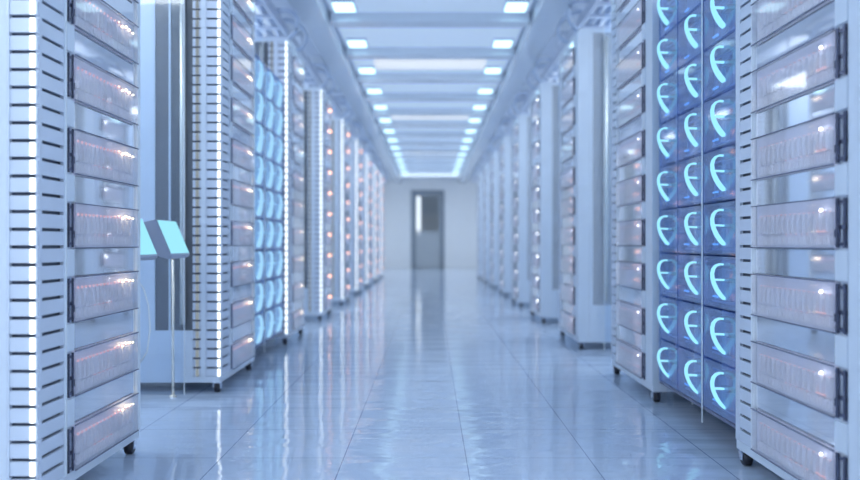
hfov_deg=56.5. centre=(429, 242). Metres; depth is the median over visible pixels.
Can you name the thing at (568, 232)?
server
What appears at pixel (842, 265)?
rack
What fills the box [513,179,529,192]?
server
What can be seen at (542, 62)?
trim
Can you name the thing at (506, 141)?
rack
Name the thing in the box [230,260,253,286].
server
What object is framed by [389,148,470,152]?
trim
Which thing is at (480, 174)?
rack
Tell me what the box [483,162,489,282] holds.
rack
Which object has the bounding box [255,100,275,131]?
module
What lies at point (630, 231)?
server
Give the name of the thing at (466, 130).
ceiling light
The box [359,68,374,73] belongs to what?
diffuser
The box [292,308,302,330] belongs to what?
server
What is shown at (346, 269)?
server
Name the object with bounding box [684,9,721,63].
module
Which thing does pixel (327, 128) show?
server
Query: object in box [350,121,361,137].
conduit
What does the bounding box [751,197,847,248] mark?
server
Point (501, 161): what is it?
server
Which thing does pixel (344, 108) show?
trim
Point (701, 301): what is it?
shelf
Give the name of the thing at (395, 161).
trim
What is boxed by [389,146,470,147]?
trim
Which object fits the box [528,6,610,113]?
cable bundle
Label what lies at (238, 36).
server
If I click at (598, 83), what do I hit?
server
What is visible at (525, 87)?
trim
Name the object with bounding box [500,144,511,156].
server
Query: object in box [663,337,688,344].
shelf
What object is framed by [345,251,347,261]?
server
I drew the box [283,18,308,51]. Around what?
conduit
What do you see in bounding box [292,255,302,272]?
server
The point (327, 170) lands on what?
server
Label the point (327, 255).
server
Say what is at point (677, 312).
module
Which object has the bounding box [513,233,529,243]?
server
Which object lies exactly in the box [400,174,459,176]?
trim
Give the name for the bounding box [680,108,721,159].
module
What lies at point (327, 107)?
server
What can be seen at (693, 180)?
module
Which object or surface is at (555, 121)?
server
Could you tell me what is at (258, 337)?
module
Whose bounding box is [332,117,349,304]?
rack
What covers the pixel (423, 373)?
floor
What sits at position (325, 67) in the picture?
conduit
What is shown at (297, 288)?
server
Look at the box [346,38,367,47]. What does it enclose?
ceiling light
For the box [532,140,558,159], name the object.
server
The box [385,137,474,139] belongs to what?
trim
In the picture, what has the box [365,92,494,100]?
trim
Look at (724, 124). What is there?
module
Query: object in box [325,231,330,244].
server
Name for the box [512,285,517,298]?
server
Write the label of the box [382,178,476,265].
wall
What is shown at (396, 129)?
trim
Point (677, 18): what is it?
module
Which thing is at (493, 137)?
conduit
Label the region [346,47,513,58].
trim
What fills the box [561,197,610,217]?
server
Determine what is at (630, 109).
server
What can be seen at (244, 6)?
server
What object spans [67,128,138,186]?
server
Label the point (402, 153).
trim
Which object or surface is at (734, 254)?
shelf
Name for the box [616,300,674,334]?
server
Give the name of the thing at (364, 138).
conduit
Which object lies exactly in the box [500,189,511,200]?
server
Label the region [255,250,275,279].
module
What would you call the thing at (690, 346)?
shelf
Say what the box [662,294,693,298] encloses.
shelf
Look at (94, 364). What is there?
server
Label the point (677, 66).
module
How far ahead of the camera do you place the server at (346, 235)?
9.70 m
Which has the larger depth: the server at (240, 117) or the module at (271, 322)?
the module at (271, 322)
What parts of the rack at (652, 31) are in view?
corner post, blanking panel, blanking panel, blanking panel, blanking panel, blanking panel, blanking panel, blanking panel, blanking panel, blanking panel, corner post, corner post, panel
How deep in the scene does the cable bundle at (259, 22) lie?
6.23 m
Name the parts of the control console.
floor post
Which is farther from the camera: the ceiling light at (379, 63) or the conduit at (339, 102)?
the conduit at (339, 102)
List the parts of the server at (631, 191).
frame, handle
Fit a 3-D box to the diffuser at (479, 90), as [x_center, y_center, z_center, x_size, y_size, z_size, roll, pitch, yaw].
[0.670,-1.834,9.680,0.160,0.008,0.220,0,0,0]
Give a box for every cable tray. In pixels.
[255,0,388,182]
[471,0,610,182]
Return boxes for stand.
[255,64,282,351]
[659,0,735,428]
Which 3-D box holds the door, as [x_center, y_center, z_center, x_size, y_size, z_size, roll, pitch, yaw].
[-0.065,-0.400,23.035,0.950,2.240,0.130,0,0,0]
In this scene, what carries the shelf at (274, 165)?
attached to the rack at (264, 340)
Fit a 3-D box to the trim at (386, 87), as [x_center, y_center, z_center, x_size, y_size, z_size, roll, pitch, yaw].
[0.000,-1.864,9.415,1.580,0.012,0.960,0,0,0]
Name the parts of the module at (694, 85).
handle, handle mount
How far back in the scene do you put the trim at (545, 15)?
7.89 m
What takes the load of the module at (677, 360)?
on the stand at (707, 405)
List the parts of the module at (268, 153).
handle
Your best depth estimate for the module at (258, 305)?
4.76 m
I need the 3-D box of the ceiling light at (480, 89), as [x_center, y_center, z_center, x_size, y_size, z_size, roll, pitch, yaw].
[0.670,-1.844,9.680,0.184,0.028,0.250,0,0,0]
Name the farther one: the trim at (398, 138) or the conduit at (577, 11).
the trim at (398, 138)
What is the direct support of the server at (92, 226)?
in the rack at (36, 36)
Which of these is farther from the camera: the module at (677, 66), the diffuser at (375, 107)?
the diffuser at (375, 107)
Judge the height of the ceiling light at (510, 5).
0.028 m
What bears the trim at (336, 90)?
attached to the ceiling
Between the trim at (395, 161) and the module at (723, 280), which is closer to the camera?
the module at (723, 280)
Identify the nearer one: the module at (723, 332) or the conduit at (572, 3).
the module at (723, 332)
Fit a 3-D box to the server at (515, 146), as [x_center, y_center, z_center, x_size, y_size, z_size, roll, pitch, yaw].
[1.272,-1.089,9.398,0.556,0.128,0.560,0,0,0]
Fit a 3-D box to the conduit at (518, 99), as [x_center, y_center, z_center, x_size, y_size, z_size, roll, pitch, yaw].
[1.053,-1.591,9.546,0.257,0.273,0.067,0,0,26]
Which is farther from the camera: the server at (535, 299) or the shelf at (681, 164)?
the server at (535, 299)
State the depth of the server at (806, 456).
2.20 m
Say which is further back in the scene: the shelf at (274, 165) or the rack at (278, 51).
the rack at (278, 51)
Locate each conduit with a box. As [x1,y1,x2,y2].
[276,8,299,39]
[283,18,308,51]
[312,63,330,87]
[316,69,335,94]
[335,97,349,117]
[337,101,352,121]
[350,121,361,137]
[352,123,364,140]
[362,137,371,152]
[362,139,373,153]
[489,136,498,150]
[496,121,509,138]
[499,118,511,135]
[509,98,524,118]
[512,94,526,113]
[527,64,546,90]
[533,57,551,82]
[556,9,582,43]
[566,0,588,31]
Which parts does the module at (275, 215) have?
handle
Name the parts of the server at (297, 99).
handle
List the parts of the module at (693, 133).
handle, handle mount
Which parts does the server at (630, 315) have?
frame, handle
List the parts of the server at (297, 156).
handle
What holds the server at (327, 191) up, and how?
in the rack at (315, 183)
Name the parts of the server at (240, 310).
handle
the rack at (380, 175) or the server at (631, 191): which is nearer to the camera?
the server at (631, 191)
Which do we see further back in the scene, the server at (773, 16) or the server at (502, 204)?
the server at (502, 204)
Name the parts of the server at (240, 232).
handle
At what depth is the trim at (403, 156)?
16.80 m
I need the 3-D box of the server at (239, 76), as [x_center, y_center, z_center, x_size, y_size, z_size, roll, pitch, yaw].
[-1.271,-0.881,4.266,0.557,0.129,0.523,0,0,0]
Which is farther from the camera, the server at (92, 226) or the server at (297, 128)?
the server at (297, 128)
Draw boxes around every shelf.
[255,220,279,221]
[259,162,280,166]
[259,191,280,193]
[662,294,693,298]
[663,161,700,166]
[663,206,725,209]
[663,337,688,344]
[680,298,715,304]
[680,344,703,349]
[681,152,727,160]
[684,203,735,206]
[686,252,721,253]
[704,198,735,203]
[705,141,735,152]
[707,304,735,311]
[710,253,735,255]
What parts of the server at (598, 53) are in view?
handle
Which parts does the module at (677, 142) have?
handle, handle mount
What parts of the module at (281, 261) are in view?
handle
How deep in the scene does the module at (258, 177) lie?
4.76 m
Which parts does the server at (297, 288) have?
handle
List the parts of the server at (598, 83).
handle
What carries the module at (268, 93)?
on the rack at (264, 340)
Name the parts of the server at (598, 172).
handle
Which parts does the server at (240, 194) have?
handle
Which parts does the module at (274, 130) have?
handle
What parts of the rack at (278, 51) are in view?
panel, blanking panel, blanking panel, blanking panel, blanking panel, blanking panel, blanking panel, blanking panel, blanking panel, blanking panel, blanking panel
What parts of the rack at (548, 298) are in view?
corner post, blanking panel, blanking panel, blanking panel, blanking panel, blanking panel, blanking panel, blanking panel, blanking panel, blanking panel, corner post, corner post, panel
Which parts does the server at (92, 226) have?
handle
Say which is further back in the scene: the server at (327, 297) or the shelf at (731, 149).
the server at (327, 297)
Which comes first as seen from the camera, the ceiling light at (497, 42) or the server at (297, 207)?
the server at (297, 207)
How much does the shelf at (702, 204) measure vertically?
0.004 m
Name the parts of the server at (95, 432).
handle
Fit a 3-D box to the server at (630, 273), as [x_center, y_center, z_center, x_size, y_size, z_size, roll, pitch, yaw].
[1.271,0.159,3.998,0.557,0.129,0.561,0,0,0]
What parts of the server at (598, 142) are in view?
handle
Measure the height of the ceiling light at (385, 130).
0.028 m
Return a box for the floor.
[76,268,783,479]
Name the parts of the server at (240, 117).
handle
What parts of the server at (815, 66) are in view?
handle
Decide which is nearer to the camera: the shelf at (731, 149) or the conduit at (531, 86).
the shelf at (731, 149)
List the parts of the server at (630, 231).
frame, handle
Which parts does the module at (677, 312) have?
handle, handle mount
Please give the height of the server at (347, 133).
0.128 m
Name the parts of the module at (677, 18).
handle, handle mount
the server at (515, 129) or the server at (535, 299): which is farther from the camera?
the server at (515, 129)
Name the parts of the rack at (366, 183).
panel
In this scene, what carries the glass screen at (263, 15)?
on the floor
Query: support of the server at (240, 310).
in the rack at (209, 46)
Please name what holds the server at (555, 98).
in the rack at (548, 298)
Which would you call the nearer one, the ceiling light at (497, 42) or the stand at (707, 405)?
the stand at (707, 405)
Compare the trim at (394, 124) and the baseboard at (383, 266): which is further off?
the baseboard at (383, 266)
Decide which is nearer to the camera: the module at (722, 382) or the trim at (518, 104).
the module at (722, 382)
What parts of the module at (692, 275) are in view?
handle, handle mount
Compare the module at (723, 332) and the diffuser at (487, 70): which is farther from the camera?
the diffuser at (487, 70)
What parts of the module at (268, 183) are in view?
handle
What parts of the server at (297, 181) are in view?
handle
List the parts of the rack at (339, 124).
panel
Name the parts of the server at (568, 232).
handle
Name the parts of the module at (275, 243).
handle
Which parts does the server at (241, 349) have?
handle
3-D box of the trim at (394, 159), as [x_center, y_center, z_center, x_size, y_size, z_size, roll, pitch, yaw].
[0.000,-1.864,17.465,1.580,0.012,0.960,0,0,0]
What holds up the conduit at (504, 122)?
attached to the cable tray at (586, 14)
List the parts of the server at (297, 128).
handle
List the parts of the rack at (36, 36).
panel, blanking panel, blanking panel, blanking panel, blanking panel, blanking panel, blanking panel, blanking panel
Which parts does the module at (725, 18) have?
handle, handle mount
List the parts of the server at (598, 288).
handle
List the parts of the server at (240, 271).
handle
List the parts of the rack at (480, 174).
corner post, corner post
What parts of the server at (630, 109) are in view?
frame, handle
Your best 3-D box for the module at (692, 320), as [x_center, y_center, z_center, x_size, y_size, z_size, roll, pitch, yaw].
[1.208,0.326,3.142,0.464,0.179,0.298,0,0,0]
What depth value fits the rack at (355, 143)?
11.04 m
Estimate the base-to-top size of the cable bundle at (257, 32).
0.058 m
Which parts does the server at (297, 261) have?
handle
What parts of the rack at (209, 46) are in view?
panel, blanking panel, blanking panel, blanking panel, blanking panel, blanking panel, blanking panel, blanking panel, blanking panel, blanking panel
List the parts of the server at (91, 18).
handle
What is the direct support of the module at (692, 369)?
on the stand at (707, 405)
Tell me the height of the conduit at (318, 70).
0.273 m
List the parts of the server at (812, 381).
handle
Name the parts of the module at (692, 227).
handle, handle mount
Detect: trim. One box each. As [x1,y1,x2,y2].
[255,20,303,35]
[288,0,400,181]
[305,56,324,68]
[305,82,341,92]
[327,0,532,11]
[331,11,528,27]
[339,28,520,46]
[339,104,349,110]
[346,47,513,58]
[352,59,507,72]
[357,72,502,82]
[362,83,497,92]
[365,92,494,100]
[370,101,489,107]
[372,108,487,115]
[376,116,483,120]
[378,121,481,127]
[381,128,478,131]
[382,131,477,136]
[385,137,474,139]
[386,140,473,145]
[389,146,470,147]
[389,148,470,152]
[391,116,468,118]
[392,154,467,158]
[394,159,465,159]
[394,160,465,163]
[396,165,463,168]
[398,169,461,172]
[399,169,460,169]
[400,173,459,173]
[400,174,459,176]
[402,153,457,153]
[406,164,453,164]
[459,0,571,181]
[482,148,490,153]
[508,102,529,110]
[518,82,534,92]
[532,56,551,68]
[552,20,605,35]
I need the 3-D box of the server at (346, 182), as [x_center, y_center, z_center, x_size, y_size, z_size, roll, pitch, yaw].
[-1.272,-0.673,9.667,0.556,0.128,0.522,0,0,0]
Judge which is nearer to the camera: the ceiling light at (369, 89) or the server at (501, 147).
the ceiling light at (369, 89)
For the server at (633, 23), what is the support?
in the rack at (652, 31)
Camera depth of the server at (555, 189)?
7.37 m
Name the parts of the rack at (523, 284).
corner post, corner post, corner post, panel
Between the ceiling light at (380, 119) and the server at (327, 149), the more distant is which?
the ceiling light at (380, 119)
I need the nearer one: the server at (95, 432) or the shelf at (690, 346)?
the server at (95, 432)
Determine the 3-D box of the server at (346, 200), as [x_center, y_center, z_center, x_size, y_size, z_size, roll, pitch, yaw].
[-1.272,-0.465,9.667,0.556,0.128,0.522,0,0,0]
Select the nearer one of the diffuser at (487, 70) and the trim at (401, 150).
the diffuser at (487, 70)
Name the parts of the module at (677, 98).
handle, handle mount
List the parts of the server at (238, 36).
handle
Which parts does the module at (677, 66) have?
handle, handle mount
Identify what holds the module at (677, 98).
on the stand at (707, 405)
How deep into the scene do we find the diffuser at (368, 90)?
9.64 m
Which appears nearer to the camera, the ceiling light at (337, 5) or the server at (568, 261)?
the server at (568, 261)
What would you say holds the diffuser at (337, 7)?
attached to the ceiling light at (337, 5)
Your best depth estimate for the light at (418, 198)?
23.47 m
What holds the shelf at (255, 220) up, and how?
attached to the rack at (264, 340)
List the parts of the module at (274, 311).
handle mount, handle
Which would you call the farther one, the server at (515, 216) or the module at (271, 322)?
the server at (515, 216)
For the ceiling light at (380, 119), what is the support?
attached to the trim at (378, 117)
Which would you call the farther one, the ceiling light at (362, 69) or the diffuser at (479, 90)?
the diffuser at (479, 90)
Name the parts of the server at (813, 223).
handle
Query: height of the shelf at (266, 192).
0.004 m
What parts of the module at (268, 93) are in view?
handle mount, handle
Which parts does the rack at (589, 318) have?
corner post, blanking panel, blanking panel, blanking panel, blanking panel, blanking panel, blanking panel, blanking panel, blanking panel, blanking panel, blanking panel, corner post, corner post, panel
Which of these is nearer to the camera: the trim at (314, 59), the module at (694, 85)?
the module at (694, 85)
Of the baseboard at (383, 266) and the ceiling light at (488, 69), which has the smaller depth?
the ceiling light at (488, 69)
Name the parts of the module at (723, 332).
handle, handle mount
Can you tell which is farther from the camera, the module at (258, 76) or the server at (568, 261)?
the server at (568, 261)
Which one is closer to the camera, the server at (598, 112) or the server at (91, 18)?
the server at (91, 18)
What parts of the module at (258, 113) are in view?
handle mount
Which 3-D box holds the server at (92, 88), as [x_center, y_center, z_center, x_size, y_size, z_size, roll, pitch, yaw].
[-1.271,-0.465,2.466,0.557,0.129,0.523,0,0,0]
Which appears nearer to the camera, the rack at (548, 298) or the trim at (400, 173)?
the rack at (548, 298)
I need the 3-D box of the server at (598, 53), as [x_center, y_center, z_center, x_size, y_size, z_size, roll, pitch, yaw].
[1.271,-1.297,5.798,0.557,0.129,0.561,0,0,0]
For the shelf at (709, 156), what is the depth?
3.14 m
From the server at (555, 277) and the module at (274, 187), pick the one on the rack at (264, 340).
the module at (274, 187)
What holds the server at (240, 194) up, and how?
in the rack at (209, 46)
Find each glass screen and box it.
[184,0,184,393]
[263,15,263,345]
[604,4,604,349]
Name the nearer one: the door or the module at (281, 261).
the module at (281, 261)
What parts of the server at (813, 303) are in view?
handle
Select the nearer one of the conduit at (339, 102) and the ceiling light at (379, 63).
the ceiling light at (379, 63)
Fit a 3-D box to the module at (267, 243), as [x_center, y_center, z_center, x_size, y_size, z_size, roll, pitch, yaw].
[-1.210,-0.052,5.065,0.461,0.179,0.298,0,0,0]
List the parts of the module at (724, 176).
handle, handle mount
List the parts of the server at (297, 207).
handle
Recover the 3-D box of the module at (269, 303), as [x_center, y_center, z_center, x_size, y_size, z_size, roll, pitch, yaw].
[-1.210,0.326,5.065,0.461,0.179,0.298,0,0,0]
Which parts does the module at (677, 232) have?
handle, handle mount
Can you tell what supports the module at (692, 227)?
on the stand at (707, 405)
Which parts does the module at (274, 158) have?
handle mount, handle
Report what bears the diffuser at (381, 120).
attached to the ceiling light at (380, 119)
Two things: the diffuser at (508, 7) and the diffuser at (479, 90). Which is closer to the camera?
the diffuser at (508, 7)
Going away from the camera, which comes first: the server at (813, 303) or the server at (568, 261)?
the server at (813, 303)
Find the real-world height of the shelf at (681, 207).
0.004 m
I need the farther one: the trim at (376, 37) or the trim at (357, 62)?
the trim at (357, 62)
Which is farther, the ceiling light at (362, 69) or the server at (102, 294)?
the ceiling light at (362, 69)
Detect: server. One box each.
[67,0,138,64]
[67,52,138,125]
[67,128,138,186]
[67,203,138,247]
[67,271,138,322]
[67,332,138,397]
[67,393,138,473]
[230,13,254,61]
[230,55,254,98]
[230,96,253,134]
[230,138,254,171]
[230,179,254,208]
[230,221,254,245]
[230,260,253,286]
[230,296,254,327]
[230,333,254,369]
[233,0,254,24]
[292,56,303,86]
[292,85,303,112]
[292,113,302,138]
[292,142,303,165]
[292,171,302,191]
[292,199,303,218]
[292,228,302,244]
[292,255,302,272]
[292,281,303,301]
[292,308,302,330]
[325,100,331,119]
[325,122,331,140]
[325,144,331,161]
[325,166,331,181]
[325,188,330,202]
[325,209,331,223]
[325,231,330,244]
[325,252,331,265]
[325,273,330,287]
[325,293,331,309]
[345,128,349,141]
[345,145,348,158]
[345,163,348,175]
[345,181,349,192]
[345,198,349,209]
[345,216,348,226]
[345,233,348,243]
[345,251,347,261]
[345,267,349,278]
[345,284,349,296]
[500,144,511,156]
[500,159,511,171]
[500,174,511,185]
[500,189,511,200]
[501,204,511,214]
[512,124,529,140]
[512,142,529,157]
[512,197,529,209]
[512,215,529,226]
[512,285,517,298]
[513,161,529,174]
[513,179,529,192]
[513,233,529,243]
[513,268,529,279]
[514,251,529,261]
[531,95,558,117]
[531,118,558,138]
[531,186,558,201]
[531,208,558,222]
[531,231,558,244]
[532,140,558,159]
[532,163,558,180]
[532,295,538,311]
[533,253,558,266]
[533,274,558,289]
[561,46,610,79]
[561,76,610,107]
[561,106,610,134]
[561,137,610,162]
[561,167,610,189]
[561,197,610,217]
[561,255,610,274]
[561,283,610,304]
[561,310,574,334]
[563,227,610,244]
[616,0,627,11]
[616,0,674,50]
[616,40,681,89]
[616,85,683,128]
[616,130,684,167]
[616,175,674,206]
[616,219,674,245]
[616,261,674,289]
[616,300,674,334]
[616,339,645,379]
[751,0,831,46]
[751,24,847,113]
[751,110,847,180]
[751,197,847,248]
[751,274,847,334]
[751,341,847,420]
[751,408,847,479]
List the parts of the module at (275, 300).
handle mount, handle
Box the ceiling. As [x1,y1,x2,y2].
[255,0,610,177]
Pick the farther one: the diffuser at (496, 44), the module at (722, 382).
the diffuser at (496, 44)
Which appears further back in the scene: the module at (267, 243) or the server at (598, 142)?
the server at (598, 142)
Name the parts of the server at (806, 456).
handle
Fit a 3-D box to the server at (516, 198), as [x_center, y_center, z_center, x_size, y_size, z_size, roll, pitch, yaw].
[1.272,-0.465,9.398,0.556,0.128,0.560,0,0,0]
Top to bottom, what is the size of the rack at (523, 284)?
2.170 m
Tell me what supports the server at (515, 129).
in the rack at (523, 284)
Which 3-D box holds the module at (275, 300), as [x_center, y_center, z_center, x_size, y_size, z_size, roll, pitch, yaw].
[-1.210,0.326,5.375,0.461,0.179,0.298,0,0,0]
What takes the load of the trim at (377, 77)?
attached to the ceiling
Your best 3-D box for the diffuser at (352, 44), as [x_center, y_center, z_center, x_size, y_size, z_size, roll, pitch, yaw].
[-0.670,-1.834,7.380,0.160,0.008,0.220,0,0,0]
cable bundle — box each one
[255,0,378,170]
[255,12,350,136]
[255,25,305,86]
[481,0,610,170]
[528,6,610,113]
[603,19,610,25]
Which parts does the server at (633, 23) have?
frame, handle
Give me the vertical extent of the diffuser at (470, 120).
0.008 m
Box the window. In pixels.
[421,197,438,233]
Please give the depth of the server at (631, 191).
3.98 m
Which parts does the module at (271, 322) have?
handle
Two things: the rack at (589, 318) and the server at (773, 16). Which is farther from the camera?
the rack at (589, 318)
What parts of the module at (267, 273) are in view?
handle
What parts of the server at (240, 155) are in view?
handle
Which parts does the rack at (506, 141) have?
corner post, corner post, corner post, panel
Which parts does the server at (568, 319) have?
handle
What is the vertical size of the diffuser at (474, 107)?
0.008 m
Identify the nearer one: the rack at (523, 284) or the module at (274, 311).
the module at (274, 311)
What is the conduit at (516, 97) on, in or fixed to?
attached to the cable tray at (586, 14)
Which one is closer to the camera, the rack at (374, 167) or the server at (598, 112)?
the server at (598, 112)
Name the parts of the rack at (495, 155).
corner post, corner post, panel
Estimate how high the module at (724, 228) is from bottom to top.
0.179 m
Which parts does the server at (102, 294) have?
handle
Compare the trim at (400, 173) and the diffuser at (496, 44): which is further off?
the trim at (400, 173)
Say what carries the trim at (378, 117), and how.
attached to the ceiling
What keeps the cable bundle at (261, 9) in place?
in the cable tray at (273, 14)
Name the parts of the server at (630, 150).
frame, handle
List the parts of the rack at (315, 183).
panel, blanking panel, blanking panel, blanking panel, blanking panel, blanking panel, blanking panel, blanking panel, blanking panel, blanking panel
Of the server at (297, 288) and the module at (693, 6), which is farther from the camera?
the server at (297, 288)
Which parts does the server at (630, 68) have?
frame, handle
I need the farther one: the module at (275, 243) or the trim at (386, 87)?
the trim at (386, 87)
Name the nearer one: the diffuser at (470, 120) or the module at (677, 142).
the module at (677, 142)
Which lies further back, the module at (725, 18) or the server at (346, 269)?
the server at (346, 269)
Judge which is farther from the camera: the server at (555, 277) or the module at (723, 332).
the server at (555, 277)
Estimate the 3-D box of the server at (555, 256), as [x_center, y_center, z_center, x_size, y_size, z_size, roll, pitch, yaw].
[1.272,0.159,7.598,0.556,0.128,0.560,0,0,0]
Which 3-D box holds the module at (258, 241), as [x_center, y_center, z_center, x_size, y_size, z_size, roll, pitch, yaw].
[-1.210,-0.052,4.755,0.461,0.179,0.298,0,0,0]
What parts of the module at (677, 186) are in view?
handle, handle mount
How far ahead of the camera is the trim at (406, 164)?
18.94 m
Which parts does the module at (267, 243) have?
handle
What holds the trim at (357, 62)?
attached to the ceiling
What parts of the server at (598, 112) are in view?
handle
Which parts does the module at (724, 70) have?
handle, handle mount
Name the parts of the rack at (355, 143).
panel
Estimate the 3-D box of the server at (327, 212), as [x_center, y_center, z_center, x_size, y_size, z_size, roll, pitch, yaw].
[-1.272,-0.257,7.867,0.556,0.128,0.522,0,0,0]
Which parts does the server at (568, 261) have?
handle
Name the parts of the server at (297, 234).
handle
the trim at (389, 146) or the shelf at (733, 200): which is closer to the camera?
the shelf at (733, 200)
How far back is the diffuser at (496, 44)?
7.38 m
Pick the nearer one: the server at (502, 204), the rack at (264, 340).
the rack at (264, 340)
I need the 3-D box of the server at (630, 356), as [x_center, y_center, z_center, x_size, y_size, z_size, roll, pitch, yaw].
[1.271,0.575,3.998,0.557,0.129,0.561,0,0,0]
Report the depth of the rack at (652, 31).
3.71 m
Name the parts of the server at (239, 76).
handle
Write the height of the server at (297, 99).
0.129 m
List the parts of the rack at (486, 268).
corner post, corner post, corner post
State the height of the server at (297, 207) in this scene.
0.129 m
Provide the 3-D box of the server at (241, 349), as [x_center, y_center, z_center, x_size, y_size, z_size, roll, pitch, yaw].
[-1.271,0.575,4.266,0.557,0.129,0.523,0,0,0]
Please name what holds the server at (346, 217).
in the rack at (339, 124)
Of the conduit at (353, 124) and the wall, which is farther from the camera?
the wall
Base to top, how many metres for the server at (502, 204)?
0.128 m
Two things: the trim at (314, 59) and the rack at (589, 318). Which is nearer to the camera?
the rack at (589, 318)
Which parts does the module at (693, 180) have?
handle, handle mount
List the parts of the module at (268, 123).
handle mount, handle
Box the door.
[411,190,443,267]
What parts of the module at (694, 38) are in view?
handle, handle mount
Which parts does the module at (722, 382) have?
handle, handle mount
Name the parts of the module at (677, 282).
handle, handle mount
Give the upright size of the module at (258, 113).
0.179 m
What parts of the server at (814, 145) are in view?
handle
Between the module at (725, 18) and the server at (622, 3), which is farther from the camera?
the server at (622, 3)
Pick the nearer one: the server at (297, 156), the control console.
the control console
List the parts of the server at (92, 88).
handle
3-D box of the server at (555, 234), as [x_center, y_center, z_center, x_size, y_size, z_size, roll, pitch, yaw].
[1.272,-0.049,7.598,0.556,0.128,0.560,0,0,0]
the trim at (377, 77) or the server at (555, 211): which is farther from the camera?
the trim at (377, 77)
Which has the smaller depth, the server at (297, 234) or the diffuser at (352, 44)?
the server at (297, 234)
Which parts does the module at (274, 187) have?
handle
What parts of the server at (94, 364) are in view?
handle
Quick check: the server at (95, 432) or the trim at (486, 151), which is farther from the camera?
the trim at (486, 151)
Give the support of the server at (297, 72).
in the rack at (278, 51)
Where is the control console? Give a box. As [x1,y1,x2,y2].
[140,218,189,397]
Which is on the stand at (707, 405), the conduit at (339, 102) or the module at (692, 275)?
the module at (692, 275)
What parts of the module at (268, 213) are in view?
handle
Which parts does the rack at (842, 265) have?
corner post, blanking panel, blanking panel, blanking panel, blanking panel, blanking panel, blanking panel, corner post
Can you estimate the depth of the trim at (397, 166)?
19.10 m
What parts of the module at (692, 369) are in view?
handle, handle mount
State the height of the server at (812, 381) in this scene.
0.129 m
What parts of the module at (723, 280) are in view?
handle, handle mount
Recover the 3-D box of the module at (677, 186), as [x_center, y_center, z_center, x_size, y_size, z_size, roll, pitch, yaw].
[1.208,-0.241,3.425,0.464,0.179,0.243,0,0,0]
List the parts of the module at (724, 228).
handle, handle mount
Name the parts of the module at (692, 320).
handle, handle mount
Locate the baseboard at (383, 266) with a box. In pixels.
[383,266,476,267]
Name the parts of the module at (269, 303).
handle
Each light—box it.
[330,0,356,11]
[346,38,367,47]
[357,66,376,73]
[366,87,382,92]
[373,59,486,68]
[373,104,387,108]
[379,118,391,121]
[383,129,394,131]
[387,138,397,140]
[417,197,420,233]
[462,138,472,140]
[465,129,476,131]
[468,118,480,121]
[472,104,486,108]
[477,87,493,92]
[483,66,502,73]
[492,38,513,47]
[503,0,529,11]
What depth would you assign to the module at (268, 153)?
5.06 m
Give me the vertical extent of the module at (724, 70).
0.179 m
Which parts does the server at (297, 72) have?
handle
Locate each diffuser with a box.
[332,3,355,11]
[347,41,366,47]
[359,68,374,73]
[367,89,381,92]
[374,106,386,108]
[379,119,390,121]
[469,119,480,121]
[473,106,485,108]
[478,89,492,92]
[485,68,500,73]
[493,41,512,47]
[504,3,527,11]
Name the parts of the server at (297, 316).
handle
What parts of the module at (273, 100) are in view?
handle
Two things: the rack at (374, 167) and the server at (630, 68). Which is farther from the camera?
the rack at (374, 167)
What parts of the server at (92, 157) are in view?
handle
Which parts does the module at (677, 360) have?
handle, handle mount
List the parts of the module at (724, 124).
handle, handle mount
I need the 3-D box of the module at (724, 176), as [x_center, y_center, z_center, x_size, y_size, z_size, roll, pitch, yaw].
[1.208,-0.241,2.806,0.464,0.179,0.350,0,0,0]
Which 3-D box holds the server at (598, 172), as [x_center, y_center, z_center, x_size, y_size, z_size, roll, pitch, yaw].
[1.271,-0.465,5.798,0.557,0.129,0.561,0,0,0]
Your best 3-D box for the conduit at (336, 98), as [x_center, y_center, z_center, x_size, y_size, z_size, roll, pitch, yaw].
[-1.053,-1.591,9.454,0.257,0.273,0.067,0,0,26]
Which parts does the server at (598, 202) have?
handle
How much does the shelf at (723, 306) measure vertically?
0.004 m
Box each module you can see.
[255,61,265,91]
[255,69,275,102]
[255,93,265,122]
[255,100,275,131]
[255,124,265,154]
[255,132,275,161]
[255,156,265,186]
[255,158,275,190]
[255,186,265,215]
[255,190,275,219]
[255,219,265,247]
[255,220,275,248]
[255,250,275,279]
[255,252,265,281]
[255,279,275,309]
[255,282,265,313]
[255,308,275,338]
[255,313,265,345]
[259,109,283,137]
[262,221,283,247]
[263,163,283,193]
[265,79,283,109]
[265,138,283,165]
[265,195,283,220]
[265,251,283,277]
[265,278,283,305]
[265,306,283,335]
[657,0,695,36]
[657,31,693,79]
[657,75,693,121]
[657,121,693,165]
[657,163,693,208]
[657,209,693,251]
[657,254,735,297]
[657,296,697,343]
[657,339,693,387]
[678,155,721,205]
[678,300,723,352]
[678,346,732,402]
[679,205,721,252]
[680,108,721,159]
[680,255,735,303]
[684,0,721,16]
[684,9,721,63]
[684,58,725,112]
[704,97,735,151]
[704,306,735,361]
[706,144,735,201]
[707,256,735,310]
[708,201,735,253]
[710,0,735,45]
[710,42,735,98]
[710,361,735,416]
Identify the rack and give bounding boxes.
[0,0,150,479]
[140,0,254,391]
[255,37,303,344]
[304,87,331,319]
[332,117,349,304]
[350,138,361,294]
[362,153,370,287]
[371,164,377,281]
[378,172,382,277]
[477,171,482,277]
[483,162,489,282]
[490,151,498,288]
[499,136,511,295]
[512,114,529,306]
[530,82,558,322]
[559,28,610,348]
[611,0,735,401]
[736,0,859,479]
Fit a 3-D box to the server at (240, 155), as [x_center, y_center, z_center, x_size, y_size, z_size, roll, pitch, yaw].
[-1.271,-0.465,4.266,0.557,0.129,0.523,0,0,0]
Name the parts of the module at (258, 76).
handle mount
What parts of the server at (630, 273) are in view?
frame, handle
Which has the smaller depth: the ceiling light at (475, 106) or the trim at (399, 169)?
the ceiling light at (475, 106)
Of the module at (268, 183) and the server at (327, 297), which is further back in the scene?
the server at (327, 297)

